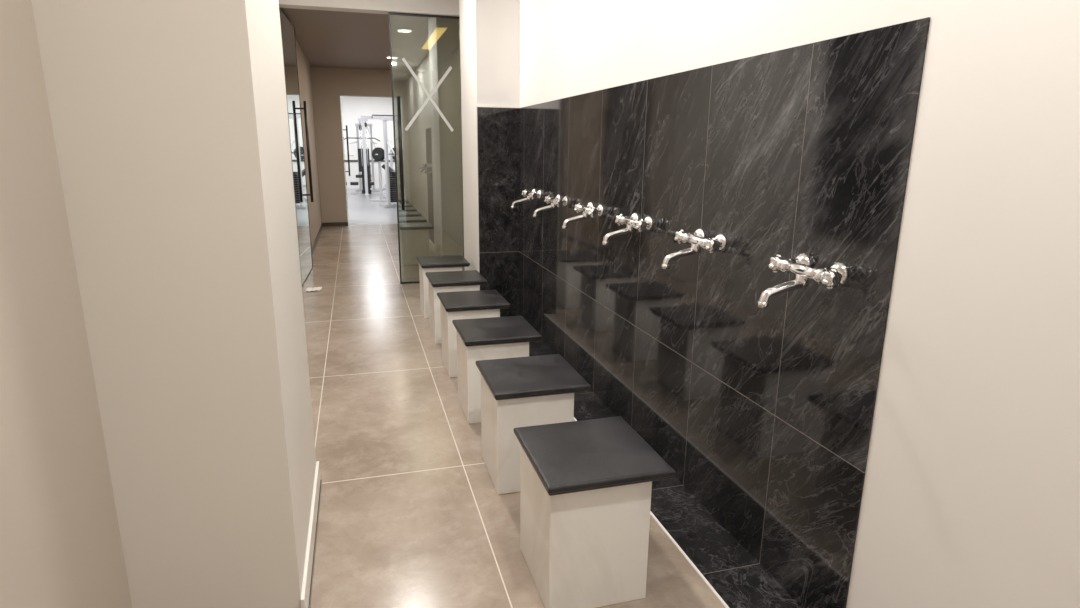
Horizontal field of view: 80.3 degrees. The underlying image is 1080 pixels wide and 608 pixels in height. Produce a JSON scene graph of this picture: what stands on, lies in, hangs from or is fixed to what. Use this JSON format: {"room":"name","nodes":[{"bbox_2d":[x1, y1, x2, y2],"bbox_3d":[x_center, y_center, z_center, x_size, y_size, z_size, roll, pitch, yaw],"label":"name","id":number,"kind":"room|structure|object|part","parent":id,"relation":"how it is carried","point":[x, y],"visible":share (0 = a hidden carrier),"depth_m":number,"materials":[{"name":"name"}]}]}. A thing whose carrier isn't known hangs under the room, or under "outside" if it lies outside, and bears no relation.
{"room":"ablution room","nodes":[
{"label":"ablution room","id":0,"kind":"room"},
{"bbox_2d":[0,0,131,607],"bbox_3d":[-0.575,0.130,-0.698,0.186,2.870,4.550,-3,14,-15],"label":"wall","id":1,"kind":"structure","parent":0,"point":[61,544],"depth_m":1.35,"materials":[{"name":"beige paint"}]},
{"bbox_2d":[31,0,315,607],"bbox_3d":[-1.187,-0.505,1.863,0.784,2.870,0.861,-3,14,-15],"label":"wall pier","id":2,"kind":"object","parent":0,"point":[169,118],"visible":0.67,"depth_m":1.62,"materials":[{"name":"white paint"}]},
{"bbox_2d":[300,461,321,607],"bbox_3d":[-0.817,0.807,2.298,0.011,0.088,0.882,-3,14,-15],"label":"baseboard","id":3,"kind":"structure","parent":2,"relation":"attached to","point":[305,592],"depth_m":2.18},
{"bbox_2d":[295,38,321,246],"bbox_3d":[-3.242,-2.056,8.543,0.238,2.660,5.124,-3,14,-15],"label":"wall","id":4,"kind":"structure","parent":0,"point":[304,68],"depth_m":9.39,"materials":[{"name":"paint"}]},
{"bbox_2d":[312,223,322,254],"bbox_3d":[-3.298,-0.945,9.447,0.011,0.070,3.920,-3,14,-15],"label":"baseboard","id":5,"kind":"structure","parent":4,"relation":"attached to","point":[321,226],"depth_m":9.55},
{"bbox_2d":[281,8,458,71],"bbox_3d":[-2.199,-3.456,8.500,2.380,0.098,5.124,-3,14,-15],"label":"ceiling","id":6,"kind":"structure","parent":0,"point":[332,39],"depth_m":7.87,"materials":[{"name":"paint"}]},
{"bbox_2d":[396,29,412,31],"bbox_3d":[-1.522,-3.072,7.189,0.189,0.011,0.189,-3,14,-15],"label":"recessed light","id":7,"kind":"object","parent":6,"relation":"in","point":[399,30],"visible":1,"depth_m":7.16,"materials":[{"name":"white"}]},
{"bbox_2d":[420,25,447,48],"bbox_3d":[-1.286,-3.183,7.680,0.140,0.024,1.680,-3,14,-15],"label":"recessed light","id":8,"kind":"object","parent":6,"relation":"in","point":[437,31],"visible":1,"depth_m":7.47,"materials":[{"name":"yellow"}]},
{"bbox_2d":[340,96,402,188],"bbox_3d":[-5.725,-5.370,21.059,8.120,3.080,0.140,-3,14,-15],"label":"wall","id":9,"kind":"structure","parent":0,"point":[353,107],"depth_m":20.94,"materials":[{"name":"white paint"}]},
{"bbox_2d":[345,160,396,161],"bbox_3d":[-5.708,-4.725,21.134,8.120,0.056,0.028,-3,14,-15],"label":"band","id":10,"kind":"object","parent":9,"relation":"attached to","point":[345,160],"visible":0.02,"depth_m":21.04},
{"bbox_2d":[311,67,435,224],"bbox_3d":[-2.933,-2.799,11.283,2.380,2.800,0.168,-3,14,-15],"label":"wall","id":11,"kind":"structure","parent":0,"point":[418,140],"depth_m":11.16,"materials":[{"name":"paint"}]},
{"bbox_2d":[323,222,347,226],"bbox_3d":[-3.622,-1.410,11.328,0.423,0.070,0.017,-3,14,-15],"label":"baseboard","id":12,"kind":"structure","parent":11,"relation":"attached to","point":[327,224],"depth_m":11.32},
{"bbox_2d":[340,98,348,223],"bbox_3d":[-3.561,-2.591,11.683,0.012,2.172,0.798,-3,14,-15],"label":"glass pane","id":13,"kind":"object","parent":11,"relation":"attached to","point":[340,98],"visible":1,"depth_m":11.65,"materials":[{"name":"clear glass"}]},
{"bbox_2d":[343,125,349,175],"bbox_3d":[-3.569,-2.829,11.824,0.074,0.910,0.029,-3,14,-15],"label":"door handle","id":14,"kind":"object","parent":13,"relation":"attached to","point":[346,129],"depth_m":11.82,"materials":[{"name":"metal"}]},
{"bbox_2d":[432,47,462,248],"bbox_3d":[-1.134,-2.181,9.128,0.140,2.660,5.124,-3,14,-15],"label":"wall","id":15,"kind":"structure","parent":0,"point":[447,144],"depth_m":9.73,"materials":[{"name":"paint"}]},
{"bbox_2d":[459,0,519,271],"bbox_3d":[-0.431,-1.372,5.422,0.340,2.870,0.764,-3,14,-15],"label":"wall","id":16,"kind":"structure","parent":0,"point":[489,29],"depth_m":4.98,"materials":[{"name":"beige paint"}]},
{"bbox_2d":[476,107,479,289],"bbox_3d":[-0.497,-0.703,5.155,0.006,1.697,0.008,-3,14,-15],"label":"trim","id":17,"kind":"structure","parent":16,"relation":"attached to","point":[476,107],"depth_m":5.10,"materials":[{"name":"silver metal"}]},
{"bbox_2d":[476,106,518,107],"bbox_3d":[-0.328,-1.537,4.995,0.340,0.008,0.011,-3,14,-15],"label":"trim","id":18,"kind":"structure","parent":16,"relation":"attached to","point":[476,106],"depth_m":4.99,"materials":[{"name":"silver metal"}]},
{"bbox_2d":[477,107,518,316],"bbox_3d":[-0.334,-0.711,5.202,0.335,1.694,0.006,-3,14,-15],"label":"wall tile","id":19,"kind":"structure","parent":16,"relation":"attached to","point":[498,128],"depth_m":5.17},
{"bbox_2d":[302,188,724,607],"bbox_3d":[-2.283,-0.882,9.610,8.120,0.112,25.200,-3,14,-15],"label":"floor","id":20,"kind":"structure","parent":0,"point":[412,514],"depth_m":2.92,"materials":[{"name":"beige tile"}]},
{"bbox_2d":[279,7,312,285],"bbox_3d":[-2.526,-1.569,6.659,0.020,2.617,1.101,-3,14,-13],"label":"frame","id":21,"kind":"object","parent":20,"relation":"on","point":[279,7],"visible":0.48,"depth_m":6.42,"materials":[{"name":"metal"}]},
{"bbox_2d":[280,10,311,283],"bbox_3d":[-2.525,-1.565,6.656,0.012,2.595,1.093,-3,14,-13],"label":"glass pane","id":22,"kind":"object","parent":21,"relation":"attached to","point":[288,35],"visible":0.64,"depth_m":6.62,"materials":[{"name":"clear glass"}]},
{"bbox_2d":[300,101,313,201],"bbox_3d":[-2.594,-1.683,7.105,0.074,1.092,0.029,-3,14,-15],"label":"door handle","id":23,"kind":"object","parent":22,"relation":"attached to","point":[304,102],"depth_m":7.10,"materials":[{"name":"black metal"}]},
{"bbox_2d":[306,287,321,291],"bbox_3d":[-2.241,-0.148,6.347,0.144,0.014,0.186,-3,14,-15],"label":"crumpled tissue","id":24,"kind":"object","parent":20,"relation":"on","point":[309,289],"visible":1,"depth_m":6.35,"materials":[{"name":"white paper"}]},
{"bbox_2d":[343,123,379,193],"bbox_3d":[-5.350,-4.370,19.202,1.097,2.030,1.635,-3,14,-15],"label":"station","id":25,"kind":"object","parent":20,"relation":"on","point":[358,191],"visible":0.55,"depth_m":19.27,"materials":[{"name":"white metal"}]},
{"bbox_2d":[358,115,404,196],"bbox_3d":[-4.187,-4.190,18.128,1.760,2.215,1.000,-3,14,-15],"label":"machine","id":26,"kind":"object","parent":20,"relation":"on","point":[365,170],"visible":0.41,"depth_m":17.94,"materials":[{"name":"white metal"}]},
{"bbox_2d":[369,147,404,201],"bbox_3d":[-3.774,-3.358,16.568,1.621,1.350,1.667,13,18,40],"label":"exercise machine","id":27,"kind":"object","parent":20,"relation":"on","point":[377,153],"visible":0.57,"depth_m":16.21,"materials":[{"name":"white metal"}]},
{"bbox_2d":[379,116,405,207],"bbox_3d":[-3.003,-3.190,14.488,1.289,2.030,1.444,-3,14,-15],"label":"station","id":28,"kind":"object","parent":20,"relation":"on","point":[390,185],"visible":0.44,"depth_m":14.62,"materials":[{"name":"white metal"}]},
{"bbox_2d":[416,255,469,317],"bbox_3d":[-0.833,-0.156,5.506,0.400,0.461,0.420,-3,14,-15],"label":"stool","id":29,"kind":"object","parent":20,"relation":"on","point":[446,262],"visible":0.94,"depth_m":5.32,"materials":[{"name":"white stone"}]},
{"bbox_3d":[-0.831,-0.363,5.455,0.400,0.034,0.420,-3,14,-15],"label":"granite seat","id":30,"kind":"part","parent":29,"relation":"part of","materials":[{"name":"black stone"}]},
{"bbox_2d":[425,270,487,343],"bbox_3d":[-0.630,0.017,4.813,0.400,0.461,0.420,-3,14,-15],"label":"stool","id":31,"kind":"object","parent":20,"relation":"on","point":[469,280],"visible":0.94,"depth_m":4.63,"materials":[{"name":"white stone"}]},
{"bbox_3d":[-0.629,-0.191,4.762,0.400,0.034,0.420,-3,14,-15],"label":"granite seat","id":32,"kind":"part","parent":31,"relation":"part of","materials":[{"name":"black stone"}]},
{"bbox_2d":[437,290,509,377],"bbox_3d":[-0.434,0.184,4.140,0.400,0.461,0.420,-3,14,-15],"label":"stool","id":33,"kind":"object","parent":20,"relation":"on","point":[458,305],"visible":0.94,"depth_m":3.96,"materials":[{"name":"white stone"}]},
{"bbox_3d":[-0.432,-0.024,4.089,0.400,0.034,0.420,-3,14,-15],"label":"granite seat","id":34,"kind":"part","parent":33,"relation":"part of","materials":[{"name":"black stone"}]},
{"bbox_2d":[452,316,541,423],"bbox_3d":[-0.241,0.348,3.479,0.400,0.461,0.420,-3,14,-15],"label":"stool","id":35,"kind":"object","parent":20,"relation":"on","point":[478,339],"visible":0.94,"depth_m":3.30,"materials":[{"name":"white stone"}]},
{"bbox_3d":[-0.239,0.140,3.429,0.400,0.034,0.420,-3,14,-15],"label":"granite seat","id":36,"kind":"part","parent":35,"relation":"part of","materials":[{"name":"black stone"}]},
{"bbox_2d":[475,354,590,494],"bbox_3d":[-0.044,0.515,2.806,0.400,0.461,0.420,-3,14,-15],"label":"stool","id":37,"kind":"object","parent":20,"relation":"on","point":[516,392],"visible":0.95,"depth_m":2.64,"materials":[{"name":"white stone"}]},
{"bbox_3d":[-0.042,0.307,2.755,0.400,0.034,0.420,-3,14,-15],"label":"granite seat","id":38,"kind":"part","parent":37,"relation":"part of","materials":[{"name":"black stone"}]},
{"bbox_2d":[514,416,675,607],"bbox_3d":[0.156,0.685,2.120,0.400,0.461,0.420,-3,14,-15],"label":"stool","id":39,"kind":"object","parent":20,"relation":"on","point":[586,485],"visible":1,"depth_m":1.97,"materials":[{"name":"white stone"}]},
{"bbox_3d":[0.158,0.478,2.069,0.400,0.034,0.420,-3,14,-15],"label":"granite seat","id":40,"kind":"part","parent":39,"relation":"part of","materials":[{"name":"black stone"}]},
{"bbox_2d":[574,417,728,607],"bbox_3d":[0.335,0.739,2.868,0.010,0.006,5.390,-3,14,-15],"label":"trim","id":41,"kind":"structure","parent":20,"relation":"on","point":[717,595],"depth_m":2.22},
{"bbox_2d":[529,339,801,607],"bbox_3d":[0.448,0.733,2.899,0.224,0.004,5.390,-3,14,-15],"label":"channel","id":42,"kind":"object","parent":20,"relation":"on","point":[739,579],"visible":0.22,"depth_m":2.33,"materials":[{"name":"black stone"}]},
{"bbox_2d":[520,0,1079,607],"bbox_3d":[0.838,-0.555,2.146,0.259,2.870,9.408,-3,14,-15],"label":"wall","id":43,"kind":"structure","parent":0,"point":[971,493],"depth_m":1.42,"materials":[{"name":"white paint"}]},
{"bbox_2d":[279,0,459,16],"bbox_3d":[-1.557,-2.921,5.987,2.548,0.347,0.168,-3,14,-15],"label":"header","id":44,"kind":"object","parent":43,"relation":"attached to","point":[429,7],"depth_m":5.98,"materials":[{"name":"beige paint"}]},
{"bbox_2d":[519,17,930,607],"bbox_3d":[0.355,-0.275,3.451,0.006,1.694,3.842,-3,14,-15],"label":"wall tile","id":45,"kind":"structure","parent":43,"relation":"attached to","point":[764,415],"depth_m":2.21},
{"bbox_2d":[511,188,540,207],"bbox_3d":[-0.115,-0.768,4.661,0.197,0.136,0.268,-3,14,-15],"label":"mixer tap","id":46,"kind":"object","parent":45,"relation":"attached to","point":[531,195],"depth_m":4.64,"materials":[{"name":"silver metal"}]},
{"bbox_2d":[533,194,567,216],"bbox_3d":[0.051,-0.627,4.093,0.197,0.136,0.268,-3,14,-15],"label":"mixer tap","id":47,"kind":"object","parent":45,"relation":"attached to","point":[555,202],"depth_m":4.07,"materials":[{"name":"silver metal"}]},
{"bbox_2d":[562,202,602,228],"bbox_3d":[0.216,-0.486,3.526,0.197,0.136,0.268,-3,14,-15],"label":"mixer tap","id":48,"kind":"object","parent":45,"relation":"attached to","point":[587,210],"depth_m":3.51,"materials":[{"name":"silver metal"}]},
{"bbox_2d":[602,213,652,244],"bbox_3d":[0.382,-0.345,2.959,0.197,0.136,0.268,-3,14,-15],"label":"mixer tap","id":49,"kind":"object","parent":45,"relation":"attached to","point":[633,222],"depth_m":2.94,"materials":[{"name":"silver metal"}]},
{"bbox_2d":[661,228,726,268],"bbox_3d":[0.548,-0.204,2.391,0.197,0.136,0.268,-3,14,-15],"label":"mixer tap","id":50,"kind":"object","parent":45,"relation":"attached to","point":[697,240],"depth_m":2.37,"materials":[{"name":"silver metal"}]},
{"bbox_2d":[757,253,848,307],"bbox_3d":[0.714,-0.063,1.824,0.197,0.136,0.268,-3,14,-15],"label":"mixer tap","id":51,"kind":"object","parent":45,"relation":"attached to","point":[837,274],"depth_m":1.81,"materials":[{"name":"silver metal"}]},
{"bbox_3d":[-0.554,-1.540,6.623,0.434,2.621,0.168,-3,14,-15],"label":"wall","id":52,"kind":"structure","parent":0,"visible":0},
{"bbox_2d":[388,12,463,283],"bbox_3d":[-1.105,-1.503,6.455,0.707,2.621,0.036,-3,14,-15],"label":"frame","id":53,"kind":"object","parent":52,"relation":"attached to","point":[389,13],"visible":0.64,"depth_m":6.30,"materials":[{"name":"metal"}]},
{"bbox_3d":[-1.105,-1.502,6.455,0.687,2.595,0.012,-3,14,-15],"label":"glass pane","id":54,"kind":"object","parent":52,"relation":"attached to","visible":0},
{"bbox_2d":[397,96,404,209],"bbox_3d":[-1.377,-1.483,6.339,0.029,1.092,0.064,-3,14,-15],"label":"door handle","id":55,"kind":"object","parent":54,"relation":"attached to","point":[398,97],"depth_m":6.31,"materials":[{"name":"metal"}]},
{"bbox_2d":[402,58,452,131],"bbox_3d":[-1.101,-2.056,6.310,0.489,0.686,0.001,-3,14,-15],"label":"cross","id":56,"kind":"object","parent":54,"relation":"attached to","point":[403,59],"visible":1,"depth_m":6.32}
]}

